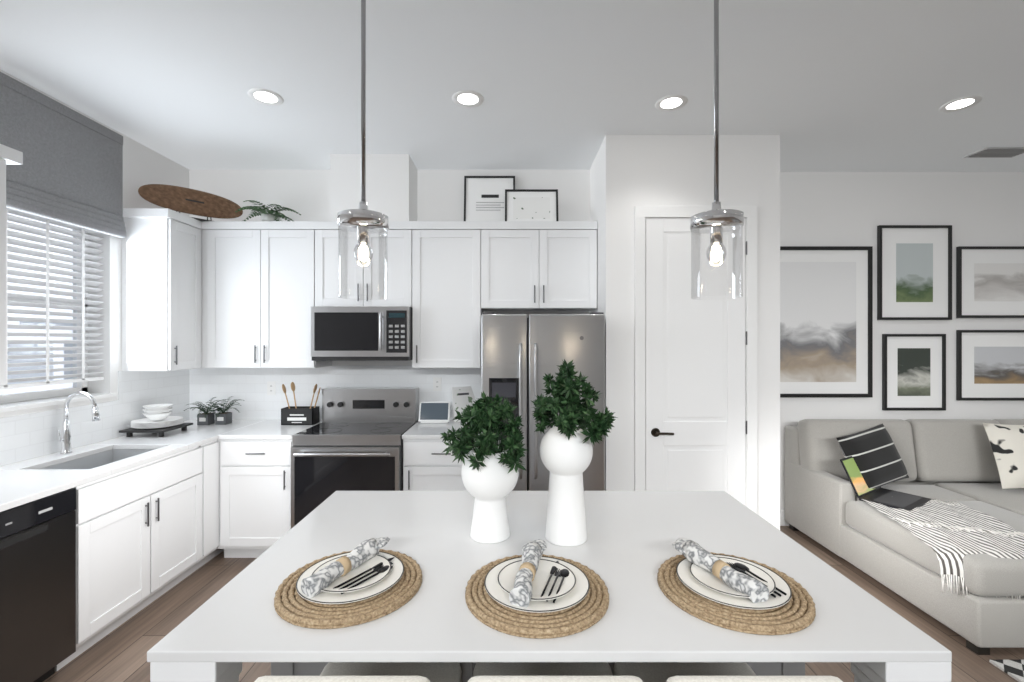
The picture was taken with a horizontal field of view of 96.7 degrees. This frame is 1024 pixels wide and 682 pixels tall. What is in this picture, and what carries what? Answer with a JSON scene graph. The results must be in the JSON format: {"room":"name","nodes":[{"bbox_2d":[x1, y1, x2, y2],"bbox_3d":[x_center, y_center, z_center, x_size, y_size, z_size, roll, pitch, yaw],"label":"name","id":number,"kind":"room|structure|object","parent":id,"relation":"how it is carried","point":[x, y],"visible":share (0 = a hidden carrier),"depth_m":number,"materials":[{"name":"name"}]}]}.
{"room":"kitchen","nodes":[
{"label":"kitchen","id":0,"kind":"room"},
{"bbox_2d":[0,69,191,465],"bbox_3d":[-2.836,0.065,0.425,0.227,3.030,7.250,0,0,0],"label":"wall","id":1,"kind":"structure","parent":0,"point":[27,436],"depth_m":3.11,"materials":[{"name":"white paint"}]},
{"bbox_2d":[0,144,15,385],"bbox_3d":[-2.559,-0.355,1.899,0.336,1.130,0.516,0,0,0],"label":"upper cabinet","id":2,"kind":"object","parent":1,"relation":"attached to","point":[7,154],"depth_m":2.14,"materials":[{"name":"white wood"}]},
{"bbox_2d":[0,213,87,403],"bbox_3d":[-2.910,-0.250,2.705,0.060,1.260,0.770,0,0,0],"label":"window","id":3,"kind":"structure","parent":1,"relation":"in","point":[36,394],"depth_m":2.84,"materials":[{"name":"white"}]},
{"bbox_2d":[0,208,103,389],"bbox_3d":[-2.785,-0.308,2.705,0.060,1.140,0.754,0,0,0],"label":"window blinds","id":4,"kind":"object","parent":3,"relation":"attached to","point":[47,248],"visible":0.83,"depth_m":2.74,"materials":[{"name":"white plastic"}]},
{"bbox_2d":[0,393,115,412],"bbox_3d":[-2.828,0.367,2.705,0.235,0.025,0.830,0,0,0],"label":"window sill","id":5,"kind":"structure","parent":1,"relation":"attached to","point":[15,406],"depth_m":2.67,"materials":[{"name":"white"}]},
{"bbox_2d":[0,72,125,237],"bbox_3d":[-2.685,-1.059,2.705,0.066,0.702,0.866,0,0,0],"label":"roman shade","id":6,"kind":"object","parent":1,"relation":"attached to","point":[69,171],"visible":0.98,"depth_m":2.70,"materials":[{"name":"fabric"}]},
{"bbox_2d":[122,208,195,370],"bbox_3d":[-2.559,-0.355,3.343,0.336,1.130,0.324,0,0,0],"label":"upper cabinet","id":7,"kind":"object","parent":1,"relation":"attached to","point":[159,244],"depth_m":3.18,"materials":[{"name":"white wood"}]},
{"bbox_2d":[138,184,242,220],"bbox_3d":[-2.415,-1.040,3.460,0.443,0.238,0.515,0,0,0],"label":"board","id":8,"kind":"object","parent":7,"relation":"on","point":[189,201],"visible":0.94,"depth_m":3.43,"materials":[{"name":"brown wood"}]},
{"bbox_2d":[189,170,589,419],"bbox_3d":[-1.035,0.065,3.946,3.390,3.030,0.208,0,0,0],"label":"wall","id":9,"kind":"structure","parent":0,"point":[305,194],"depth_m":3.85,"materials":[{"name":"white paint"}]},
{"bbox_2d":[196,219,267,367],"bbox_3d":[-2.141,-0.355,3.646,0.537,1.130,0.402,0,0,0],"label":"upper cabinet","id":10,"kind":"object","parent":9,"relation":"attached to","point":[196,293],"depth_m":3.51,"materials":[{"name":"white wood"}]},
{"bbox_2d":[235,200,300,220],"bbox_3d":[-1.923,-0.994,3.601,0.462,0.147,0.512,0,0,0],"label":"potted plant","id":11,"kind":"object","parent":10,"relation":"on","point":[268,216],"visible":0.94,"depth_m":3.56,"materials":[{"name":"green plant"}]},
{"bbox_2d":[267,382,275,394],"bbox_3d":[-2.030,0.400,3.839,0.070,0.116,0.005,0,0,0],"label":"electrical outlet plate","id":12,"kind":"object","parent":9,"relation":"attached to","point":[271,386],"depth_m":3.84,"materials":[{"name":"white plastic"}]},
{"bbox_2d":[268,221,331,367],"bbox_3d":[-1.726,-0.355,3.673,0.541,1.130,0.346,0,0,0],"label":"upper cabinet","id":13,"kind":"object","parent":9,"relation":"attached to","point":[295,248],"depth_m":3.51,"materials":[{"name":"white wood"}]},
{"bbox_2d":[324,221,371,305],"bbox_3d":[-1.301,-0.591,3.673,0.437,0.658,0.346,0,0,0],"label":"upper cabinet","id":14,"kind":"object","parent":9,"relation":"attached to","point":[331,298],"depth_m":3.51,"materials":[{"name":"white wood"}]},
{"bbox_2d":[310,306,411,360],"bbox_3d":[-1.145,-0.056,3.608,0.740,0.408,0.477,0,0,0],"label":"microwave","id":15,"kind":"object","parent":14,"relation":"attached to","point":[360,333],"visible":1,"depth_m":3.42,"materials":[{"name":"grey metal"}]},
{"bbox_2d":[330,154,416,220],"bbox_3d":[-1.105,-1.186,3.690,0.610,0.528,0.320,0,0,0],"label":"chase","id":16,"kind":"object","parent":9,"relation":"attached to","point":[391,186],"visible":0.64,"depth_m":3.53,"materials":[{"name":"white paint"}]},
{"bbox_2d":[372,221,411,306],"bbox_3d":[-0.988,-0.591,3.673,0.437,0.658,0.346,0,0,0],"label":"upper cabinet","id":17,"kind":"object","parent":9,"relation":"attached to","point":[399,248],"depth_m":3.51,"materials":[{"name":"white wood"}]},
{"bbox_2d":[433,377,441,390],"bbox_3d":[-0.630,0.365,3.839,0.070,0.116,0.005,0,0,0],"label":"electrical outlet plate","id":18,"kind":"object","parent":9,"relation":"attached to","point":[437,386],"depth_m":3.84,"materials":[{"name":"white plastic"}]},
{"bbox_2d":[412,221,491,367],"bbox_3d":[-0.505,-0.355,3.673,0.658,1.130,0.346,0,0,0],"label":"upper cabinet","id":19,"kind":"object","parent":9,"relation":"attached to","point":[452,260],"depth_m":3.51,"materials":[{"name":"white wood"}]},
{"bbox_2d":[464,176,514,220],"bbox_3d":[-0.187,-1.153,3.798,0.426,0.464,0.076,0,0,0],"label":"print","id":20,"kind":"object","parent":19,"relation":"on","point":[484,198],"visible":0.81,"depth_m":3.80,"materials":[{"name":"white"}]},
{"bbox_2d":[492,221,547,310],"bbox_3d":[0.015,-0.585,3.673,0.510,0.670,0.346,0,0,0],"label":"upper cabinet","id":21,"kind":"object","parent":9,"relation":"attached to","point":[519,248],"depth_m":3.51,"materials":[{"name":"white wood"}]},
{"bbox_2d":[505,189,557,220],"bbox_3d":[0.159,-1.078,3.693,0.431,0.314,0.069,0,0,0],"label":"picture","id":22,"kind":"object","parent":21,"relation":"on","point":[531,204],"visible":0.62,"depth_m":3.69,"materials":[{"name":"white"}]},
{"bbox_2d":[548,221,597,310],"bbox_3d":[0.402,-0.585,3.673,0.510,0.670,0.346,0,0,0],"label":"upper cabinet","id":23,"kind":"object","parent":9,"relation":"attached to","point":[572,245],"depth_m":3.51,"materials":[{"name":"white wood"}]},
{"bbox_2d":[0,0,1023,171],"bbox_3d":[1.585,-1.510,0.350,9.230,0.120,7.500,0,0,0],"label":"ceiling","id":24,"kind":"structure","parent":0,"point":[845,85],"depth_m":2.49,"materials":[{"name":"white paint"}]},
{"bbox_2d":[247,88,283,105],"bbox_3d":[-1.462,-1.447,2.704,0.189,0.006,0.189,0,0,-6],"label":"recessed light","id":25,"kind":"object","parent":24,"relation":"in","point":[263,96],"depth_m":2.70,"materials":[{"name":"white plastic"}]},
{"bbox_2d":[337,0,388,299],"bbox_3d":[-0.480,-0.794,1.470,0.159,1.309,0.159,0,0,0],"label":"pendant lamp","id":26,"kind":"object","parent":24,"relation":"hanging from","point":[363,222],"visible":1,"depth_m":1.46,"materials":[{"name":"clear glass"}]},
{"bbox_2d":[452,90,483,107],"bbox_3d":[-0.264,-1.447,2.726,0.189,0.006,0.189,0,0,-6],"label":"recessed light","id":27,"kind":"object","parent":24,"relation":"in","point":[467,99],"depth_m":2.72,"materials":[{"name":"white"}]},
{"bbox_2d":[655,95,687,111],"bbox_3d":[0.969,-1.447,2.772,0.189,0.006,0.189,0,0,-6],"label":"recessed light","id":28,"kind":"object","parent":24,"relation":"in","point":[671,102],"depth_m":2.77,"materials":[{"name":"white plastic"}]},
{"bbox_2d":[690,0,743,299],"bbox_3d":[0.660,-0.794,1.470,0.159,1.309,0.159,0,0,0],"label":"pendant lamp","id":29,"kind":"object","parent":24,"relation":"hanging from","point":[716,221],"visible":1,"depth_m":1.46,"materials":[{"name":"clear glass"}]},
{"bbox_2d":[939,96,981,111],"bbox_3d":[2.741,-1.447,2.784,0.189,0.006,0.189,0,0,-6],"label":"recessed light","id":30,"kind":"object","parent":24,"relation":"in","point":[959,104],"depth_m":2.78,"materials":[{"name":"white"}]},
{"bbox_2d":[963,147,1023,157],"bbox_3d":[3.740,-1.444,3.490,0.380,0.012,0.180,0,0,0],"label":"ceiling vent","id":31,"kind":"object","parent":24,"relation":"in","point":[998,152],"visible":0.98,"depth_m":3.48,"materials":[{"name":"grey metal"}]},
{"bbox_2d":[43,526,1023,681],"bbox_3d":[1.585,1.640,0.350,9.230,0.120,7.500,0,0,0],"label":"floor","id":32,"kind":"structure","parent":0,"point":[118,654],"depth_m":2.42,"materials":[{"name":"brown wood"}]},
{"bbox_2d":[0,488,75,681],"bbox_3d":[-2.398,1.139,1.865,0.658,0.883,0.600,0,0,0],"label":"dishwasher","id":33,"kind":"object","parent":32,"relation":"on","point":[38,590],"visible":0.88,"depth_m":1.99,"materials":[{"name":"black metal"}]},
{"bbox_2d":[55,472,206,670],"bbox_3d":[-2.404,1.235,2.622,0.646,0.690,0.895,0,0,0],"label":"base cabinet","id":34,"kind":"object","parent":32,"relation":"on","point":[147,534],"depth_m":2.50,"materials":[{"name":"white wood"}]},
{"bbox_2d":[110,440,222,561],"bbox_3d":[-2.404,1.138,3.117,0.646,0.884,0.235,0,0,0],"label":"base cabinet","id":35,"kind":"object","parent":32,"relation":"on","point":[205,457],"depth_m":3.08,"materials":[{"name":"white wood"}]},
{"bbox_2d":[0,420,251,511],"bbox_3d":[-2.396,0.680,2.060,0.648,0.030,3.560,0,0,0],"label":"countertop","id":36,"kind":"structure","parent":35,"relation":"on","point":[25,481],"depth_m":2.47,"materials":[{"name":"white stone"}]},
{"bbox_2d":[58,391,99,453],"bbox_3d":[-2.560,0.482,2.687,0.225,0.365,0.082,0,0,0],"label":"gooseneck faucet","id":37,"kind":"object","parent":36,"relation":"on","point":[65,439],"visible":1,"depth_m":2.69,"materials":[{"name":"silver metal"}]},
{"bbox_2d":[42,449,154,468],"bbox_3d":[-2.375,0.785,2.640,0.382,0.180,0.572,0,0,0],"label":"undermount sink","id":38,"kind":"object","parent":36,"relation":"in","point":[100,459],"visible":0.06,"depth_m":2.83,"materials":[{"name":"grey metal"}]},
{"bbox_2d":[119,404,192,436],"bbox_3d":[-2.545,0.563,3.270,0.300,0.203,0.300,0,0,0],"label":"plate stand","id":39,"kind":"object","parent":36,"relation":"on","point":[159,420],"visible":1,"depth_m":3.21,"materials":[{"name":"black"}]},
{"bbox_2d":[183,397,227,424],"bbox_3d":[-2.432,0.564,3.629,0.281,0.201,0.313,0,0,0],"label":"potted plant","id":40,"kind":"object","parent":36,"relation":"on","point":[205,418],"visible":0.96,"depth_m":3.60,"materials":[{"name":"green plant"}]},
{"bbox_2d":[206,396,244,424],"bbox_3d":[-2.310,0.563,3.663,0.283,0.203,0.313,0,0,0],"label":"potted plant","id":41,"kind":"object","parent":36,"relation":"on","point":[223,418],"visible":1,"depth_m":3.62,"materials":[{"name":"green plant"}]},
{"bbox_2d":[168,420,235,431],"bbox_3d":[-2.375,0.680,3.515,0.330,0.030,0.651,0,0,0],"label":"countertop","id":42,"kind":"structure","parent":35,"relation":"on","point":[192,428],"depth_m":3.50,"materials":[{"name":"white stone"}]},
{"bbox_2d":[216,420,321,439],"bbox_3d":[-1.805,0.680,3.515,0.509,0.030,0.651,0,0,0],"label":"countertop","id":43,"kind":"structure","parent":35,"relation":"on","point":[259,429],"depth_m":3.38,"materials":[{"name":"white stone"}]},
{"bbox_2d":[281,382,320,424],"bbox_3d":[-1.696,0.497,3.659,0.297,0.334,0.131,0,0,0],"label":"utensil caddy","id":44,"kind":"object","parent":43,"relation":"on","point":[300,415],"visible":1,"depth_m":3.60,"materials":[{"name":"black"}]},
{"bbox_2d":[217,439,292,557],"bbox_3d":[-1.827,1.138,3.534,0.543,0.884,0.626,0,0,0],"label":"base cabinet","id":45,"kind":"object","parent":32,"relation":"on","point":[254,498],"depth_m":3.23,"materials":[{"name":"white wood"}]},
{"bbox_2d":[291,387,418,528],"bbox_3d":[-1.165,0.985,3.475,0.760,1.190,0.732,0,0,0],"label":"electric range","id":46,"kind":"object","parent":32,"relation":"on","point":[353,441],"visible":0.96,"depth_m":3.20,"materials":[{"name":"grey metal"}]},
{"bbox_2d":[254,662,461,681],"bbox_3d":[-0.345,1.130,1.121,0.447,0.904,0.477,0,0,0],"label":"stool","id":47,"kind":"object","parent":32,"relation":"on","point":[391,672],"visible":0.81,"depth_m":1.27,"materials":[{"name":"grey fabric"}]},
{"bbox_2d":[403,439,467,490],"bbox_3d":[-0.504,1.138,3.534,0.543,0.884,0.626,0,0,0],"label":"base cabinet","id":48,"kind":"object","parent":32,"relation":"on","point":[425,466],"depth_m":3.22,"materials":[{"name":"white wood"}]},
{"bbox_2d":[402,420,478,438],"bbox_3d":[-0.503,0.680,3.528,0.551,0.030,0.625,0,0,0],"label":"countertop","id":49,"kind":"structure","parent":48,"relation":"on","point":[419,430],"depth_m":3.38,"materials":[{"name":"white stone"}]},
{"bbox_2d":[418,402,450,422],"bbox_3d":[-0.630,0.581,3.713,0.250,0.167,0.094,0,0,0],"label":"smart display","id":50,"kind":"object","parent":49,"relation":"on","point":[434,412],"visible":1,"depth_m":3.69,"materials":[{"name":"white plastic"}]},
{"bbox_2d":[451,386,474,421],"bbox_3d":[-0.400,0.523,3.786,0.200,0.283,0.061,0,0,-32],"label":"card","id":51,"kind":"object","parent":49,"relation":"on","point":[462,397],"visible":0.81,"depth_m":3.77,"materials":[{"name":"white paper"}]},
{"bbox_2d":[481,312,604,490],"bbox_3d":[0.210,0.693,3.423,0.840,1.774,0.848,0,0,0],"label":"fridge","id":52,"kind":"object","parent":32,"relation":"on","point":[522,355],"visible":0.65,"depth_m":3.07,"materials":[{"name":"grey metal"}]},
{"bbox_2d":[147,659,951,681],"bbox_3d":[0.084,1.135,1.486,1.724,0.891,1.016,0,0,0],"label":"kitchen island","id":53,"kind":"object","parent":32,"relation":"on","point":[161,670],"depth_m":0.98,"materials":[{"name":"white wood"}]},
{"bbox_2d":[147,491,951,658],"bbox_3d":[0.080,0.677,1.499,1.725,0.024,1.050,0,0,0],"label":"island countertop","id":54,"kind":"structure","parent":53,"relation":"on","point":[630,534],"depth_m":1.20,"materials":[{"name":"white stone"}]},
{"bbox_2d":[274,537,421,628],"bbox_3d":[-0.435,0.621,1.237,0.376,0.086,0.376,0,0,0],"label":"place setting","id":55,"kind":"object","parent":54,"relation":"on","point":[367,580],"visible":1,"depth_m":1.17,"materials":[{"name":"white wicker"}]},
{"bbox_2d":[440,390,526,543],"bbox_3d":[-0.097,0.416,1.569,0.302,0.496,0.358,0,0,0],"label":"potted plant","id":56,"kind":"object","parent":54,"relation":"on","point":[490,471],"visible":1,"depth_m":1.50,"materials":[{"name":"white"}]},
{"bbox_2d":[465,539,608,638],"bbox_3d":[0.065,0.621,1.203,0.376,0.086,0.376,0,0,0],"label":"place setting","id":57,"kind":"object","parent":54,"relation":"on","point":[533,591],"visible":1,"depth_m":1.14,"materials":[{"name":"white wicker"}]},
{"bbox_2d":[530,359,617,546],"bbox_3d":[0.209,0.361,1.527,0.292,0.606,0.295,0,0,0],"label":"potted plant","id":58,"kind":"object","parent":54,"relation":"on","point":[566,450],"visible":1,"depth_m":1.49,"materials":[{"name":"white"}]},
{"bbox_2d":[657,538,815,634],"bbox_3d":[0.585,0.621,1.215,0.376,0.086,0.376,0,0,0],"label":"place setting","id":59,"kind":"object","parent":54,"relation":"on","point":[729,592],"visible":1,"depth_m":1.15,"materials":[{"name":"white"}]},
{"bbox_2d":[468,662,642,681],"bbox_3d":[0.088,1.130,1.121,0.447,0.904,0.477,0,0,0],"label":"stool","id":60,"kind":"object","parent":32,"relation":"on","point":[542,671],"visible":0.85,"depth_m":1.27,"materials":[{"name":"grey"}]},
{"bbox_2d":[613,662,842,681],"bbox_3d":[0.492,1.130,1.121,0.447,0.904,0.477,0,0,0],"label":"stool","id":61,"kind":"object","parent":32,"relation":"on","point":[693,671],"visible":0.81,"depth_m":1.27,"materials":[{"name":"grey fabric"}]},
{"bbox_2d":[785,419,1023,654],"bbox_3d":[3.912,1.102,3.044,3.376,0.956,1.672,0,0,0],"label":"sectional sofa","id":62,"kind":"object","parent":32,"relation":"on","point":[926,516],"visible":1,"depth_m":3.21,"materials":[{"name":"grey fabric"}]},
{"bbox_2d":[836,423,909,494],"bbox_3d":[2.720,0.880,3.430,0.500,0.420,0.140,-10,-17,-17],"label":"pillow","id":63,"kind":"object","parent":62,"relation":"on","point":[870,449],"depth_m":3.37,"materials":[{"name":"black fabric"}]},
{"bbox_2d":[853,493,1023,609],"bbox_3d":[2.640,1.192,2.745,0.832,0.237,1.073,0,0,0],"label":"throw","id":64,"kind":"object","parent":62,"relation":"on","point":[975,555],"depth_m":2.59,"materials":[{"name":"white fabric"}]},
{"bbox_2d":[989,660,1023,681],"bbox_3d":[3.825,1.574,0.920,2.950,0.012,2.640,0,0,0],"label":"living room rug","id":65,"kind":"object","parent":32,"relation":"on","point":[1014,669],"visible":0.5,"depth_m":2.19,"materials":[{"name":"fabric"}]},
{"bbox_2d":[590,135,779,529],"bbox_3d":[1.272,0.065,3.625,1.225,3.030,0.850,0,0,0],"label":"wall","id":66,"kind":"structure","parent":0,"point":[628,173],"depth_m":3.20,"materials":[{"name":"white paint"}]},
{"bbox_2d":[634,206,756,513],"bbox_3d":[1.287,0.318,3.168,0.854,2.525,0.060,0,0,0],"label":"pantry door","id":67,"kind":"structure","parent":66,"relation":"in","point":[701,394],"depth_m":3.19,"materials":[{"name":"white wood"}]},
{"bbox_2d":[780,510,788,525],"bbox_3d":[3.927,1.515,3.893,4.085,0.130,0.015,0,0,0],"label":"baseboard","id":68,"kind":"structure","parent":66,"relation":"attached to","point":[783,522],"depth_m":3.88,"materials":[{"name":"white"}]},
{"bbox_2d":[780,172,1023,509],"bbox_3d":[4.043,0.065,3.975,4.315,3.030,0.150,0,0,0],"label":"wall","id":69,"kind":"structure","parent":0,"point":[858,208],"depth_m":3.90,"materials":[{"name":"white paint"}]},
{"bbox_2d":[780,246,872,396],"bbox_3d":[2.589,-0.163,3.885,0.958,1.285,0.026,0,0,0],"label":"picture frame","id":70,"kind":"object","parent":69,"relation":"attached to","point":[826,321],"visible":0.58,"depth_m":3.88,"materials":[{"name":"black"}]},
{"bbox_2d":[882,334,945,409],"bbox_3d":[3.432,0.266,3.885,0.523,0.651,0.026,0,0,0],"label":"picture frame","id":71,"kind":"object","parent":69,"relation":"attached to","point":[913,371],"visible":0.9,"depth_m":3.89,"materials":[{"name":"black"}]},
{"bbox_2d":[877,225,951,319],"bbox_3d":[3.437,-0.583,3.885,0.617,0.805,0.026,0,0,0],"label":"picture frame","id":72,"kind":"object","parent":69,"relation":"attached to","point":[914,272],"visible":0.94,"depth_m":3.89,"materials":[{"name":"black"}]},
{"bbox_2d":[956,246,1023,317],"bbox_3d":[4.213,-0.501,3.885,0.815,0.608,0.026,0,0,0],"label":"picture frame","id":73,"kind":"object","parent":69,"relation":"attached to","point":[989,281],"visible":1,"depth_m":3.88,"materials":[{"name":"black"}]},
{"bbox_2d":[956,330,1023,399],"bbox_3d":[4.213,0.206,3.885,0.815,0.600,0.026,0,0,0],"label":"picture frame","id":74,"kind":"object","parent":69,"relation":"attached to","point":[989,364],"visible":0.98,"depth_m":3.88,"materials":[{"name":"white paper"},{"name":"black painted wood"},{"name":"glass"}]},
{"label":"outside","id":75,"kind":"structure","parent":0,"visible":0},
{"bbox_2d":[0,213,72,394],"bbox_3d":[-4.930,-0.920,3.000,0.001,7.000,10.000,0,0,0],"label":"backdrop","id":76,"kind":"structure","parent":75,"point":[35,359],"depth_m":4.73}
]}

